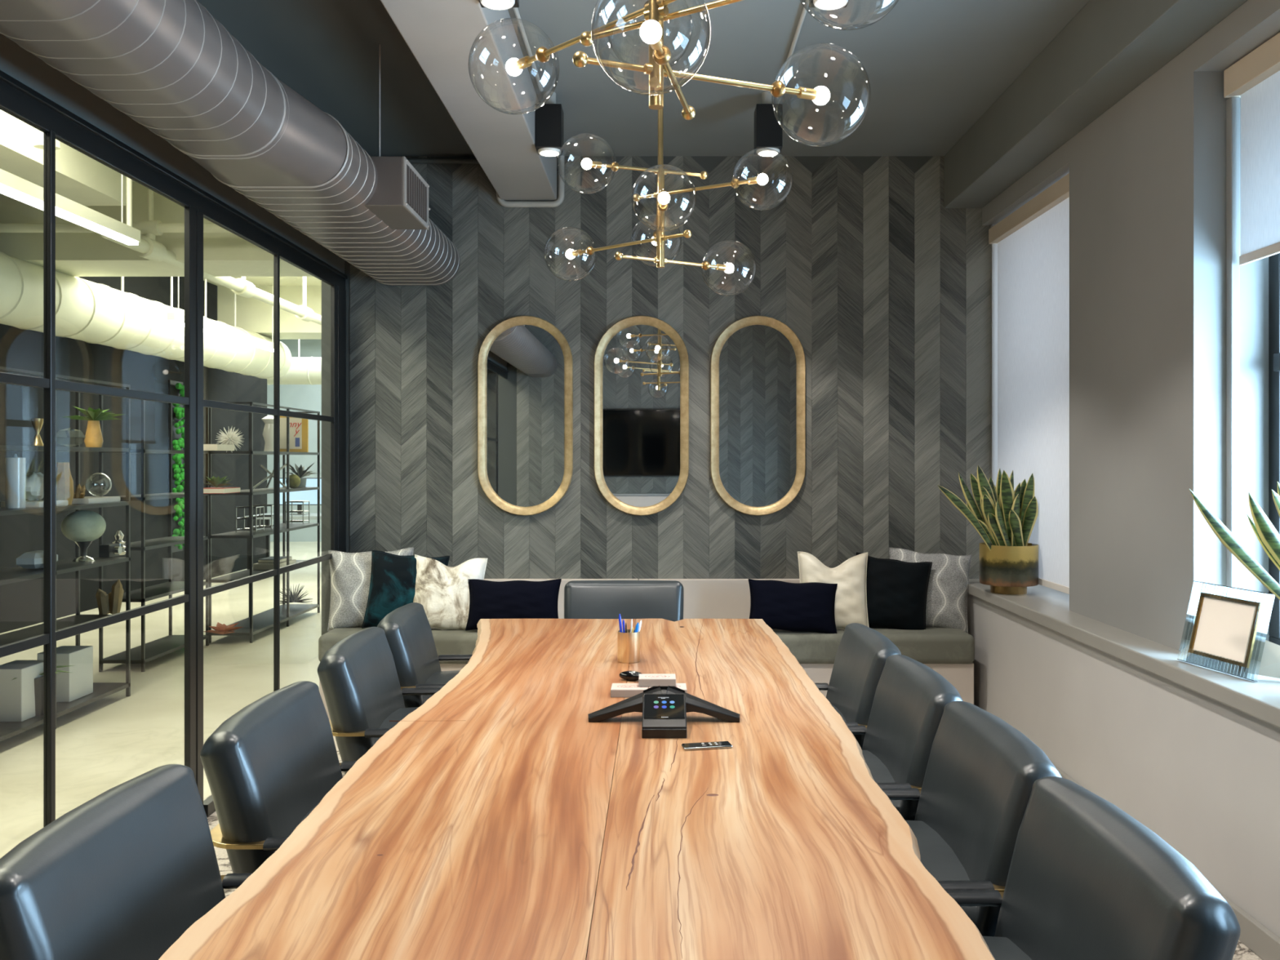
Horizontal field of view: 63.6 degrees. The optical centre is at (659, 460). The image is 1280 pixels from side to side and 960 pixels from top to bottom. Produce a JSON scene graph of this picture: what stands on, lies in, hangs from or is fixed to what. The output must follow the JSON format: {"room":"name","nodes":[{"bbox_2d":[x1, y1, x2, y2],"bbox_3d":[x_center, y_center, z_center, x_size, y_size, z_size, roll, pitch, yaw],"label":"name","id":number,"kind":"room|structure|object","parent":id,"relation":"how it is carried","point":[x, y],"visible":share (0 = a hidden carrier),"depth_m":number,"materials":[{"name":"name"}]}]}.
{"room":"office","nodes":[
{"label":"office","id":0,"kind":"room"},
{"bbox_2d":[0,276,266,633],"bbox_3d":[-5.475,-0.360,8.600,0.150,3.550,11.200,0,0,0],"label":"wall","id":1,"kind":"structure","parent":0,"point":[21,603],"depth_m":10.35,"materials":[{"name":"paint"}]},
{"bbox_2d":[0,182,313,276],"bbox_3d":[-5.430,-1.835,8.250,6.940,0.600,0.700,0,0,0],"label":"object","id":2,"kind":"structure","parent":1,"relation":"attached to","point":[77,254],"depth_m":7.90,"materials":[{"name":"paint"}]},
{"bbox_2d":[168,380,184,552],"bbox_3d":[-5.329,0.065,11.483,0.138,1.900,0.331,0,0,0],"label":"moss strip","id":3,"kind":"object","parent":1,"relation":"attached to","point":[175,388],"visible":0.62,"depth_m":11.41,"materials":[{"name":"green plant"}]},
{"bbox_2d":[217,285,321,339],"bbox_3d":[-5.430,-1.850,12.950,6.940,0.570,0.700,0,0,0],"label":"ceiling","id":4,"kind":"structure","parent":1,"relation":"attached to","point":[254,315],"depth_m":12.60,"materials":[{"name":"paint"}]},
{"bbox_2d":[0,33,344,273],"bbox_3d":[-1.873,-1.460,2.765,0.115,0.791,6.370,0,0,0],"label":"wall","id":5,"kind":"structure","parent":0,"point":[15,61],"depth_m":3.54,"materials":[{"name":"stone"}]},
{"bbox_2d":[0,70,347,827],"bbox_3d":[-1.812,0.174,2.765,0.045,2.482,6.370,0,0,0],"label":"glass partition frame","id":6,"kind":"structure","parent":5,"relation":"in","point":[19,100],"depth_m":3.97,"materials":[{"name":"black metal"}]},
{"bbox_2d":[132,180,321,285],"bbox_3d":[-5.475,-2.185,8.750,7.050,0.100,20.500,0,0,0],"label":"ceiling","id":7,"kind":"structure","parent":0,"point":[256,281],"depth_m":12.27,"materials":[{"name":"paint"}]},
{"bbox_2d":[0,109,126,205],"bbox_3d":[-3.850,-1.920,3.950,0.600,0.430,5.900,0,0,0],"label":"ceiling beam","id":8,"kind":"structure","parent":7,"relation":"attached to","point":[81,179],"depth_m":6.23,"materials":[{"name":"paint"}]},
{"bbox_2d":[0,168,140,244],"bbox_3d":[-3.240,-1.726,4.185,0.070,0.797,4.370,0,0,0],"label":"linear light","id":9,"kind":"object","parent":7,"relation":"hanging from","point":[13,186],"visible":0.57,"depth_m":5.64,"materials":[{"name":"paint"}]},
{"bbox_2d":[126,177,132,226],"bbox_3d":[-3.300,-1.765,6.420,0.032,0.640,0.032,0,0,0],"label":"pipe","id":10,"kind":"object","parent":7,"relation":"hanging from","point":[129,182],"visible":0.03,"depth_m":6.41,"materials":[{"name":"metal"}]},
{"bbox_2d":[0,251,291,379],"bbox_3d":[-5.000,-1.580,8.900,0.538,1.089,8.800,0,0,0],"label":"duct","id":11,"kind":"object","parent":7,"relation":"hanging from","point":[87,311],"visible":0.7,"depth_m":9.12,"materials":[{"name":"metal"}]},
{"bbox_2d":[100,188,321,324],"bbox_3d":[-3.750,-1.782,10.750,0.150,0.605,7.500,0,0,0],"label":"pipe","id":12,"kind":"object","parent":7,"relation":"hanging from","point":[148,248],"visible":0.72,"depth_m":8.87,"materials":[{"name":"metal"}]},
{"bbox_2d":[0,220,230,239],"bbox_3d":[-4.750,-1.643,7.600,5.500,0.255,0.110,0,0,0],"label":"pipe","id":13,"kind":"object","parent":12,"relation":"attached to","point":[149,228],"visible":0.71,"depth_m":7.57,"materials":[{"name":"metal"}]},
{"bbox_2d":[167,276,273,351],"bbox_3d":[-4.500,-1.699,10.825,0.070,0.852,2.650,0,0,0],"label":"linear light","id":14,"kind":"object","parent":7,"relation":"hanging from","point":[175,318],"visible":0.69,"depth_m":10.66,"materials":[{"name":"paint"}]},
{"bbox_2d":[168,320,273,351],"bbox_3d":[-4.500,-1.284,10.825,0.064,0.021,2.610,0,0,0],"label":"diffuser","id":15,"kind":"object","parent":14,"relation":"attached to","point":[206,329],"depth_m":10.81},
{"bbox_2d":[266,339,321,385],"bbox_3d":[-4.100,-1.611,15.000,3.800,1.027,0.414,0,0,0],"label":"duct","id":16,"kind":"object","parent":7,"relation":"hanging from","point":[302,371],"visible":0.2,"depth_m":14.84,"materials":[{"name":"metal"}]},
{"bbox_2d":[266,339,321,542],"bbox_3d":[-5.450,-0.385,18.075,7.100,3.600,0.150,0,0,0],"label":"wall","id":17,"kind":"structure","parent":0,"point":[305,397],"depth_m":18.00,"materials":[{"name":"paint"}]},
{"bbox_2d":[196,0,474,155],"bbox_3d":[-1.425,-1.806,2.840,1.050,0.100,6.720,0,0,0],"label":"ceiling","id":18,"kind":"structure","parent":0,"point":[326,51],"depth_m":4.59,"materials":[{"name":"grey paint"}]},
{"bbox_2d":[0,0,460,285],"bbox_3d":[-1.327,-1.368,2.690,0.646,0.776,6.221,0,0,0],"label":"spiral duct","id":19,"kind":"object","parent":18,"relation":"hanging from","point":[171,67],"visible":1,"depth_m":3.22,"materials":[{"name":"metal"}]},
{"bbox_2d":[406,165,422,218],"bbox_3d":[-1.019,-1.112,4.315,0.002,0.156,0.360,0,0,0],"label":"grille","id":20,"kind":"object","parent":19,"relation":"attached to","point":[414,180],"depth_m":4.26,"materials":[{"name":"grey metal"}]},
{"bbox_2d":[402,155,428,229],"bbox_3d":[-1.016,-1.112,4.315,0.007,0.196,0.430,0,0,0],"label":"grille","id":21,"kind":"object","parent":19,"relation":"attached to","point":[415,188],"depth_m":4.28,"materials":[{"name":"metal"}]},
{"bbox_2d":[0,542,1262,959],"bbox_3d":[-3.300,1.465,8.750,11.400,0.100,20.500,0,0,0],"label":"floor","id":22,"kind":"structure","parent":0,"point":[102,744],"depth_m":6.07,"materials":[{"name":"concrete"}]},
{"bbox_2d":[0,366,130,742],"bbox_3d":[-3.340,0.480,5.050,0.320,1.870,2.300,0,0,0],"label":"display shelf","id":23,"kind":"object","parent":22,"relation":"on","point":[100,690],"visible":0.55,"depth_m":5.75,"materials":[{"name":"black metal"}]},
{"bbox_2d":[5,453,26,508],"bbox_3d":[-3.330,0.105,5.335,0.090,0.280,0.090,0,0,0],"label":"candle","id":24,"kind":"object","parent":23,"relation":"on","point":[15,466],"visible":1,"depth_m":5.30,"materials":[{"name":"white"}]},
{"bbox_2d":[0,660,43,721],"bbox_3d":[-3.345,1.199,5.385,0.180,0.270,0.240,0,0,0],"label":"cube","id":25,"kind":"object","parent":23,"relation":"on","point":[17,698],"visible":0.75,"depth_m":5.26,"materials":[{"name":"white paint"}]},
{"bbox_2d":[0,500,68,507],"bbox_3d":[-3.329,0.230,5.500,0.202,0.030,0.264,0,0,0],"label":"book","id":26,"kind":"object","parent":23,"relation":"on","point":[33,504],"visible":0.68,"depth_m":5.38,"materials":[{"name":"paper"}]},
{"bbox_2d":[26,471,43,501],"bbox_3d":[-3.330,0.138,5.493,0.144,0.154,0.177,0,0,0],"label":"shell","id":27,"kind":"object","parent":26,"relation":"on","point":[34,481],"visible":0.7,"depth_m":5.45,"materials":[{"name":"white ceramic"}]},
{"bbox_2d":[16,550,57,568],"bbox_3d":[-3.330,0.530,5.522,0.190,0.100,0.214,0,0,0],"label":"rock","id":28,"kind":"object","parent":23,"relation":"on","point":[32,559],"visible":0.71,"depth_m":5.43,"materials":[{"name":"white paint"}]},
{"bbox_2d":[36,645,93,702],"bbox_3d":[-3.345,1.199,5.810,0.180,0.270,0.240,0,0,0],"label":"cube","id":29,"kind":"object","parent":23,"relation":"on","point":[77,683],"visible":0.8,"depth_m":5.75,"materials":[{"name":"white paint"}]},
{"bbox_2d":[56,462,73,504],"bbox_3d":[-3.330,0.128,5.747,0.111,0.235,0.111,0,0,22],"label":"vase","id":30,"kind":"object","parent":23,"relation":"on","point":[64,482],"visible":0.63,"depth_m":5.71,"materials":[{"name":"beige ceramic"}]},
{"bbox_2d":[61,510,106,561],"bbox_3d":[-3.330,0.433,5.966,0.230,0.294,0.230,0,0,0],"label":"ornament","id":31,"kind":"object","parent":23,"relation":"on","point":[82,527],"visible":1,"depth_m":5.90,"materials":[{"name":"ceramic"}]},
{"bbox_2d":[63,405,125,447],"bbox_3d":[-3.318,-0.200,6.096,0.318,0.250,0.294,0,0,30],"label":"potted plant","id":32,"kind":"object","parent":23,"relation":"on","point":[94,438],"visible":0.94,"depth_m":6.04,"materials":[{"name":"green plant"}]},
{"bbox_2d":[71,496,120,503],"bbox_3d":[-3.329,0.230,6.005,0.202,0.030,0.344,0,0,0],"label":"book","id":33,"kind":"object","parent":23,"relation":"on","point":[86,500],"visible":0.71,"depth_m":5.95,"materials":[{"name":"paper"}]},
{"bbox_2d":[95,579,124,614],"bbox_3d":[-3.341,0.825,6.266,0.150,0.220,0.170,0,0,-22],"label":"driftwood","id":34,"kind":"object","parent":23,"relation":"on","point":[111,603],"visible":0.98,"depth_m":6.22,"materials":[{"name":"wood"}]},
{"bbox_2d":[99,543,122,557],"bbox_3d":[-3.312,0.542,6.244,0.095,0.075,0.120,0,0,0],"label":"ornament","id":35,"kind":"object","parent":23,"relation":"on","point":[106,550],"visible":1,"depth_m":6.20,"materials":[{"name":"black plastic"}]},
{"bbox_2d":[0,764,252,959],"bbox_3d":[-0.675,0.988,1.660,0.611,0.855,0.582,0,0,0],"label":"chair","id":36,"kind":"object","parent":22,"relation":"on","point":[123,873],"visible":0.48,"depth_m":1.64,"materials":[{"name":"leather"}]},
{"bbox_2d":[98,394,208,671],"bbox_3d":[-3.600,0.480,7.400,0.300,1.870,1.000,0,0,0],"label":"display shelf","id":37,"kind":"object","parent":22,"relation":"on","point":[144,653],"visible":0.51,"depth_m":7.16,"materials":[{"name":"black metal"}]},
{"bbox_2d":[208,401,319,643],"bbox_3d":[-3.330,0.480,8.800,0.340,1.870,1.600,0,0,0],"label":"display shelf","id":38,"kind":"object","parent":22,"relation":"on","point":[251,625],"visible":0.72,"depth_m":8.50,"materials":[{"name":"black metal"}]},
{"bbox_2d":[203,622,241,634],"bbox_3d":[-3.362,1.296,7.932,0.254,0.078,0.302,0,0,0],"label":"potted plant","id":39,"kind":"object","parent":38,"relation":"on","point":[220,628],"visible":0.99,"depth_m":7.92,"materials":[{"name":"orange plant"}]},
{"bbox_2d":[215,426,244,452],"bbox_3d":[-3.331,-0.165,7.999,0.206,0.208,0.206,0,0,0],"label":"ornament","id":40,"kind":"object","parent":38,"relation":"on","point":[224,439],"visible":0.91,"depth_m":7.98,"materials":[{"name":"white ceramic"}]},
{"bbox_2d":[235,506,264,532],"bbox_3d":[-3.330,0.476,8.389,0.170,0.205,0.169,0,0,0],"label":"wire rack","id":41,"kind":"object","parent":38,"relation":"on","point":[244,517],"visible":1,"depth_m":8.42,"materials":[{"name":"silver metal"}]},
{"bbox_2d":[261,415,273,451],"bbox_3d":[-3.330,-0.230,8.819,0.140,0.310,0.140,0,0,0],"label":"vase","id":42,"kind":"object","parent":38,"relation":"on","point":[268,433],"visible":0.65,"depth_m":8.78,"materials":[{"name":"white ceramic"}]},
{"bbox_2d":[280,416,308,452],"bbox_3d":[-3.285,-0.242,9.259,0.260,0.335,0.025,0,0,0],"label":"framed poster","id":43,"kind":"object","parent":38,"relation":"on","point":[299,428],"visible":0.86,"depth_m":9.25,"materials":[{"name":"paper"}]},
{"bbox_2d":[280,584,313,604],"bbox_3d":[-3.330,1.212,9.389,0.338,0.180,0.321,0,0,0],"label":"spiky plant","id":44,"kind":"object","parent":38,"relation":"on","point":[294,597],"visible":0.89,"depth_m":9.37,"materials":[{"name":"plant"}]},
{"bbox_2d":[281,462,316,487],"bbox_3d":[-3.312,0.126,9.548,0.274,0.238,0.323,0,0,0],"label":"potted plant","id":45,"kind":"object","parent":38,"relation":"on","point":[300,472],"visible":0.75,"depth_m":9.53,"materials":[{"name":"green plant"}]},
{"bbox_2d":[200,680,356,873],"bbox_3d":[-0.675,0.988,2.385,0.611,0.855,0.582,0,0,-1],"label":"chair","id":46,"kind":"object","parent":22,"relation":"on","point":[268,765],"visible":0.3,"depth_m":2.23,"materials":[{"name":"black leather"}]},
{"bbox_2d":[244,513,321,569],"bbox_3d":[-4.550,1.045,12.900,1.000,0.740,0.700,0,0,0],"label":"desk","id":47,"kind":"object","parent":22,"relation":"on","point":[312,516],"visible":0.12,"depth_m":12.58,"materials":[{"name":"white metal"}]},
{"bbox_2d":[280,477,321,515],"bbox_3d":[-4.500,0.445,12.910,0.600,0.460,0.160,0,0,0],"label":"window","id":48,"kind":"structure","parent":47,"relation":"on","point":[311,495],"depth_m":12.89,"materials":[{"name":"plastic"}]},
{"bbox_2d":[317,626,442,775],"bbox_3d":[-0.725,0.988,3.249,0.611,0.855,0.582,0,0,-3],"label":"chair","id":49,"kind":"object","parent":22,"relation":"on","point":[358,677],"visible":0.35,"depth_m":3.06,"materials":[{"name":"black leather"}]},
{"bbox_2d":[377,602,472,707],"bbox_3d":[-0.725,0.988,3.848,0.611,0.855,0.582,0,0,-4],"label":"chair","id":50,"kind":"object","parent":22,"relation":"on","point":[407,628],"visible":0.24,"depth_m":3.75,"materials":[{"name":"black leather"}]},
{"bbox_2d":[158,618,995,959],"bbox_3d":[-0.109,1.039,2.395,1.314,0.752,3.918,0,0,0],"label":"conference table","id":51,"kind":"object","parent":22,"relation":"on","point":[494,820],"visible":0.94,"depth_m":1.85,"materials":[{"name":"brown wood"}]},
{"bbox_2d":[617,629,639,663],"bbox_3d":[-0.102,0.615,3.418,0.075,0.100,0.075,0,0,0],"label":"pen cup","id":52,"kind":"object","parent":51,"relation":"on","point":[628,643],"visible":0.96,"depth_m":3.39,"materials":[{"name":"gold metal"}]},
{"bbox_2d":[610,683,648,697],"bbox_3d":[-0.084,0.654,2.938,0.106,0.022,0.085,0,0,0],"label":"box","id":53,"kind":"object","parent":51,"relation":"on","point":[617,690],"visible":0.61,"depth_m":2.90,"materials":[{"name":"cardboard"}]},
{"bbox_2d":[587,684,740,737],"bbox_3d":[0.010,0.625,2.636,0.314,0.082,0.312,0,0,44],"label":"phone","id":54,"kind":"object","parent":51,"relation":"on","point":[664,709],"visible":1,"depth_m":2.60,"materials":[{"name":"black plastic"}]},
{"bbox_2d":[648,683,686,693],"bbox_3d":[0.024,0.654,2.938,0.106,0.022,0.085,0,0,0],"label":"box","id":55,"kind":"object","parent":51,"relation":"on","point":[682,686],"visible":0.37,"depth_m":2.93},
{"bbox_2d":[638,674,675,686],"bbox_3d":[-0.006,0.631,2.966,0.106,0.022,0.072,0,0,0],"label":"box","id":56,"kind":"object","parent":55,"relation":"on","point":[644,680],"visible":0.94,"depth_m":2.93,"materials":[{"name":"cardboard"}]},
{"bbox_2d":[681,741,732,750],"bbox_3d":[0.110,0.661,2.390,0.115,0.009,0.037,0,0,-11],"label":"remote control","id":57,"kind":"object","parent":51,"relation":"on","point":[719,744],"visible":1,"depth_m":2.38,"materials":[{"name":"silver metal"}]},
{"bbox_2d":[564,580,684,621],"bbox_3d":[-0.165,0.988,4.585,0.582,0.855,0.611,0,0,0],"label":"chair","id":58,"kind":"object","parent":22,"relation":"on","point":[583,599],"visible":0.19,"depth_m":4.76,"materials":[{"name":"black leather"}]},
{"bbox_2d":[318,578,974,719],"bbox_3d":[-0.052,1.048,5.671,3.485,0.735,0.542,0,0,0],"label":"bench","id":59,"kind":"object","parent":22,"relation":"on","point":[949,652],"visible":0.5,"depth_m":5.44,"materials":[{"name":"fabric"}]},
{"bbox_2d":[327,547,413,631],"bbox_3d":[-1.593,0.709,5.700,0.476,0.446,0.180,0,0,-7],"label":"throw pillow","id":60,"kind":"object","parent":59,"relation":"on","point":[350,572],"visible":0.52,"depth_m":5.63,"materials":[{"name":"grey fabric"}]},
{"bbox_2d":[361,550,449,628],"bbox_3d":[-1.379,0.714,5.620,0.460,0.446,0.162,0,0,-5],"label":"throw pillow","id":61,"kind":"object","parent":59,"relation":"on","point":[393,576],"visible":0.54,"depth_m":5.57,"materials":[{"name":"teal fabric"}]},
{"bbox_2d":[413,554,487,630],"bbox_3d":[-1.147,0.722,5.577,0.417,0.418,0.171,0,0,3],"label":"throw pillow","id":62,"kind":"object","parent":59,"relation":"on","point":[442,590],"visible":0.77,"depth_m":5.52,"materials":[{"name":"fabric"}]},
{"bbox_2d":[465,578,561,631],"bbox_3d":[-0.777,0.768,5.500,0.504,0.267,0.147,0,0,1],"label":"throw pillow","id":63,"kind":"object","parent":59,"relation":"on","point":[513,599],"visible":0.74,"depth_m":5.46,"materials":[{"name":"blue fabric"}]},
{"bbox_2d":[318,626,974,663],"bbox_3d":[-0.068,0.987,5.640,3.455,0.167,0.480,0,0,0],"label":"seat cushion","id":64,"kind":"object","parent":59,"relation":"on","point":[931,645],"depth_m":5.40,"materials":[{"name":"grey fabric"}]},
{"bbox_2d":[748,578,837,633],"bbox_3d":[0.707,0.777,5.479,0.491,0.290,0.145,0,0,-1],"label":"throw pillow","id":65,"kind":"object","parent":59,"relation":"on","point":[781,605],"visible":0.94,"depth_m":5.43,"materials":[{"name":"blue fabric"}]},
{"bbox_2d":[797,551,869,630],"bbox_3d":[0.940,0.709,5.577,0.389,0.425,0.177,0,0,3],"label":"throw pillow","id":66,"kind":"object","parent":59,"relation":"on","point":[851,597],"visible":0.7,"depth_m":5.54,"materials":[{"name":"fabric"}]},
{"bbox_2d":[856,552,932,630],"bbox_3d":[1.261,0.726,5.620,0.457,0.443,0.160,0,0,7],"label":"throw pillow","id":67,"kind":"object","parent":59,"relation":"on","point":[896,590],"visible":0.73,"depth_m":5.57,"materials":[{"name":"black fabric"}]},
{"bbox_2d":[888,547,972,633],"bbox_3d":[1.485,0.720,5.699,0.492,0.467,0.180,0,0,6],"label":"throw pillow","id":68,"kind":"object","parent":59,"relation":"on","point":[946,606],"visible":0.57,"depth_m":5.63,"materials":[{"name":"grey fabric"}]},
{"bbox_2d":[814,622,901,749],"bbox_3d":[0.451,0.988,3.317,0.611,0.855,0.582,0,0,0],"label":"chair","id":69,"kind":"object","parent":22,"relation":"on","point":[863,651],"visible":0.3,"depth_m":3.26,"materials":[{"name":"black leather"}]},
{"bbox_2d":[847,654,963,820],"bbox_3d":[0.466,0.988,2.740,0.611,0.855,0.582,0,0,0],"label":"chair","id":70,"kind":"object","parent":22,"relation":"on","point":[910,699],"visible":0.27,"depth_m":2.67,"materials":[{"name":"black leather"}]},
{"bbox_2d":[880,701,1062,936],"bbox_3d":[0.475,0.988,2.162,0.611,0.855,0.582,0,0,0],"label":"chair","id":71,"kind":"object","parent":22,"relation":"on","point":[981,771],"visible":0.37,"depth_m":2.10,"materials":[{"name":"black leather"}]},
{"bbox_2d":[944,776,1240,959],"bbox_3d":[0.475,0.988,1.585,0.611,0.855,0.582,0,0,0],"label":"chair","id":72,"kind":"object","parent":22,"relation":"on","point":[1086,879],"visible":0.71,"depth_m":1.57,"materials":[{"name":"black leather"}]},
{"bbox_2d":[321,155,997,635],"bbox_3d":[0.225,-0.187,6.010,4.350,3.205,0.180,0,0,0],"label":"wall","id":73,"kind":"structure","parent":0,"point":[884,288],"depth_m":5.94,"materials":[{"name":"wood"}]},
{"bbox_2d":[406,158,479,164],"bbox_3d":[-1.365,-1.720,5.920,0.870,0.030,0.032,0,0,0],"label":"trim","id":74,"kind":"structure","parent":73,"relation":"attached to","point":[412,161],"depth_m":5.91,"materials":[{"name":"paint"}]},
{"bbox_2d":[477,315,573,515],"bbox_3d":[-0.770,-0.258,5.926,0.545,1.148,0.036,0,0,0],"label":"wall mirror","id":75,"kind":"object","parent":73,"relation":"attached to","point":[525,363],"visible":1,"depth_m":5.93,"materials":[{"name":"beige metal"}]},
{"bbox_2d":[496,155,564,207],"bbox_3d":[-0.740,-1.599,5.915,0.390,0.292,0.036,0,0,0],"label":"conduit","id":76,"kind":"object","parent":73,"relation":"attached to","point":[560,199],"visible":0.89,"depth_m":5.90,"materials":[{"name":"metal"}]},
{"bbox_2d":[594,315,688,515],"bbox_3d":[-0.103,-0.258,5.926,0.545,1.148,0.036,0,0,0],"label":"wall mirror","id":77,"kind":"object","parent":73,"relation":"attached to","point":[642,362],"visible":1,"depth_m":5.93,"materials":[{"name":"beige metal"}]},
{"bbox_2d":[710,315,805,515],"bbox_3d":[0.566,-0.258,5.926,0.545,1.148,0.036,0,0,0],"label":"wall mirror","id":78,"kind":"object","parent":73,"relation":"attached to","point":[757,363],"visible":1,"depth_m":5.93,"materials":[{"name":"beige metal"}]},
{"bbox_2d":[507,0,1089,155],"bbox_3d":[0.900,-1.806,2.840,3.000,0.100,6.720,0,0,0],"label":"ceiling","id":79,"kind":"structure","parent":0,"point":[934,68],"depth_m":4.63,"materials":[{"name":"paint"}]},
{"bbox_2d":[380,0,557,200],"bbox_3d":[-0.749,-1.625,2.759,0.321,0.261,6.358,0,0,0],"label":"ceiling beam","id":80,"kind":"structure","parent":79,"relation":"attached to","point":[440,34],"depth_m":4.14,"materials":[{"name":"grey paint"}]},
{"bbox_2d":[478,0,519,10],"bbox_3d":[-0.520,-1.611,3.310,0.124,0.290,0.124,0,0,0],"label":"spotlight","id":81,"kind":"object","parent":79,"relation":"attached to","point":[499,5],"visible":1,"depth_m":3.32,"materials":[{"name":"glass"}]},
{"bbox_2d":[512,7,542,91],"bbox_3d":[-0.555,-1.744,2.575,0.018,0.018,4.550,0,0,0],"label":"conduit","id":82,"kind":"object","parent":79,"relation":"attached to","point":[515,9],"visible":1,"depth_m":4.31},
{"bbox_2d":[534,91,563,156],"bbox_3d":[-0.525,-1.611,4.930,0.124,0.290,0.124,0,0,0],"label":"spotlight","id":83,"kind":"object","parent":79,"relation":"attached to","point":[548,118],"visible":0.97,"depth_m":4.87,"materials":[{"name":"black plastic"}]},
{"bbox_2d":[543,108,792,296],"bbox_3d":[-0.004,-1.177,3.634,0.738,1.158,0.970,0,0,-36],"label":"chandelier","id":84,"kind":"object","parent":79,"relation":"hanging from","point":[663,197],"visible":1,"depth_m":3.59,"materials":[{"name":"gold metal"}]},
{"bbox_2d":[468,0,898,146],"bbox_3d":[0.006,-1.185,2.055,0.854,1.141,0.870,0,0,0],"label":"chandelier","id":85,"kind":"object","parent":79,"relation":"hanging from","point":[655,12],"visible":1,"depth_m":1.99,"materials":[{"name":"gold metal"}]},
{"bbox_2d":[514,55,532,70],"bbox_3d":[-0.298,-0.870,2.258,0.036,0.021,0.022,0,0,44],"label":"socket","id":86,"kind":"object","parent":85,"relation":"attached to","point":[521,64],"depth_m":2.25,"materials":[{"name":"gold metal"}]},
{"bbox_2d":[796,86,817,100],"bbox_3d":[0.300,-0.746,2.096,0.036,0.021,0.022,0,0,-22],"label":"socket","id":87,"kind":"object","parent":85,"relation":"attached to","point":[806,93],"depth_m":2.09,"materials":[{"name":"gold metal"}]},
{"bbox_2d":[754,91,782,156],"bbox_3d":[0.520,-1.611,4.930,0.124,0.290,0.124,0,0,0],"label":"spotlight","id":88,"kind":"object","parent":79,"relation":"attached to","point":[768,133],"visible":0.95,"depth_m":4.87,"materials":[{"name":"black plastic"}]},
{"bbox_2d":[780,0,808,83],"bbox_3d":[0.563,-1.744,2.575,0.018,0.018,4.550,0,0,0],"label":"conduit","id":89,"kind":"object","parent":79,"relation":"attached to","point":[806,2],"visible":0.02,"depth_m":4.25,"materials":[{"name":"metal"}]},
{"bbox_2d":[808,0,848,10],"bbox_3d":[0.550,-1.611,3.310,0.124,0.290,0.124,0,0,0],"label":"spotlight","id":90,"kind":"object","parent":79,"relation":"attached to","point":[828,5],"visible":1,"depth_m":3.32,"materials":[{"name":"black plastic"}]},
{"bbox_2d":[967,593,1279,937],"bbox_3d":[2.065,1.075,2.765,0.670,0.680,6.370,0,0,0],"label":"wall","id":91,"kind":"structure","parent":0,"point":[1201,772],"depth_m":3.63,"materials":[{"name":"grey paint"}]},
{"bbox_2d":[967,578,1279,728],"bbox_3d":[2.000,0.708,2.762,0.600,0.055,6.364,0,0,0],"label":"window sill","id":92,"kind":"structure","parent":91,"relation":"on","point":[1046,606],"depth_m":3.71,"materials":[{"name":"paint"}]},
{"bbox_2d":[937,465,1038,595],"bbox_3d":[1.691,0.351,5.320,0.578,0.657,0.289,0,0,0],"label":"potted snake plant","id":93,"kind":"object","parent":92,"relation":"on","point":[1005,518],"visible":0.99,"depth_m":5.25,"materials":[{"name":"green plant"}]},
{"bbox_2d":[1177,580,1279,681],"bbox_3d":[1.840,0.544,3.304,0.141,0.269,0.431,0,0,-22],"label":"picture frame","id":94,"kind":"object","parent":92,"relation":"on","point":[1224,630],"visible":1,"depth_m":3.30,"materials":[{"name":"clear plastic"}]},
{"bbox_2d":[1189,481,1279,599],"bbox_3d":[1.783,0.268,2.871,0.534,0.825,0.262,0,0,0],"label":"potted snake plant","id":95,"kind":"object","parent":92,"relation":"on","point":[1264,531],"visible":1,"depth_m":2.93,"materials":[{"name":"green plant"}]},
{"bbox_2d":[1053,764,1279,959],"bbox_3d":[1.719,1.373,2.490,0.022,0.085,5.820,0,0,0],"label":"baseboard","id":96,"kind":"structure","parent":91,"relation":"attached to","point":[1255,936],"depth_m":2.96,"materials":[{"name":"paint"}]},
{"bbox_2d":[982,0,1279,225],"bbox_3d":[2.080,-1.556,2.765,0.440,0.401,6.370,0,0,0],"label":"wall","id":97,"kind":"structure","parent":0,"point":[1254,23],"depth_m":3.81,"materials":[{"name":"grey paint"}]},
{"bbox_2d":[944,0,1247,208],"bbox_3d":[1.750,-1.605,2.762,0.220,0.303,6.364,0,0,0],"label":"ceiling beam","id":98,"kind":"structure","parent":97,"relation":"attached to","point":[1108,48],"depth_m":4.20,"materials":[{"name":"paint"}]},
{"bbox_2d":[1069,71,1269,654],"bbox_3d":[2.080,-0.338,4.135,0.440,2.035,1.090,0,0,0],"label":"wall","id":99,"kind":"structure","parent":0,"point":[1148,198],"depth_m":3.85,"materials":[{"name":"grey paint"}]},
{"bbox_2d":[988,173,1069,594],"bbox_3d":[1.929,-0.350,5.315,0.072,1.960,1.230,0,0,0],"label":"roller blind","id":100,"kind":"object","parent":99,"relation":"attached to","point":[1033,241],"visible":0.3,"depth_m":5.24,"materials":[{"name":"fabric"}]},
{"bbox_2d":[1226,97,1239,599],"bbox_3d":[1.987,-0.287,3.572,0.030,1.935,0.035,0,0,0],"label":"window frame","id":101,"kind":"structure","parent":99,"relation":"attached to","point":[1233,104],"depth_m":3.56,"materials":[{"name":"grey paint"}]},
{"bbox_2d":[1223,32,1279,265],"bbox_3d":[1.989,-1.010,2.920,0.072,0.680,1.300,0,0,0],"label":"roller blind","id":102,"kind":"object","parent":99,"relation":"attached to","point":[1255,78],"visible":1,"depth_m":3.42,"materials":[{"name":"fabric"}]},
{"bbox_2d":[1268,253,1279,645],"bbox_3d":[2.150,-0.338,2.920,0.100,2.035,1.340,0,0,0],"label":"window","id":103,"kind":"structure","parent":99,"relation":"in","point":[1273,260],"depth_m":3.56,"materials":[{"name":"black metal"}]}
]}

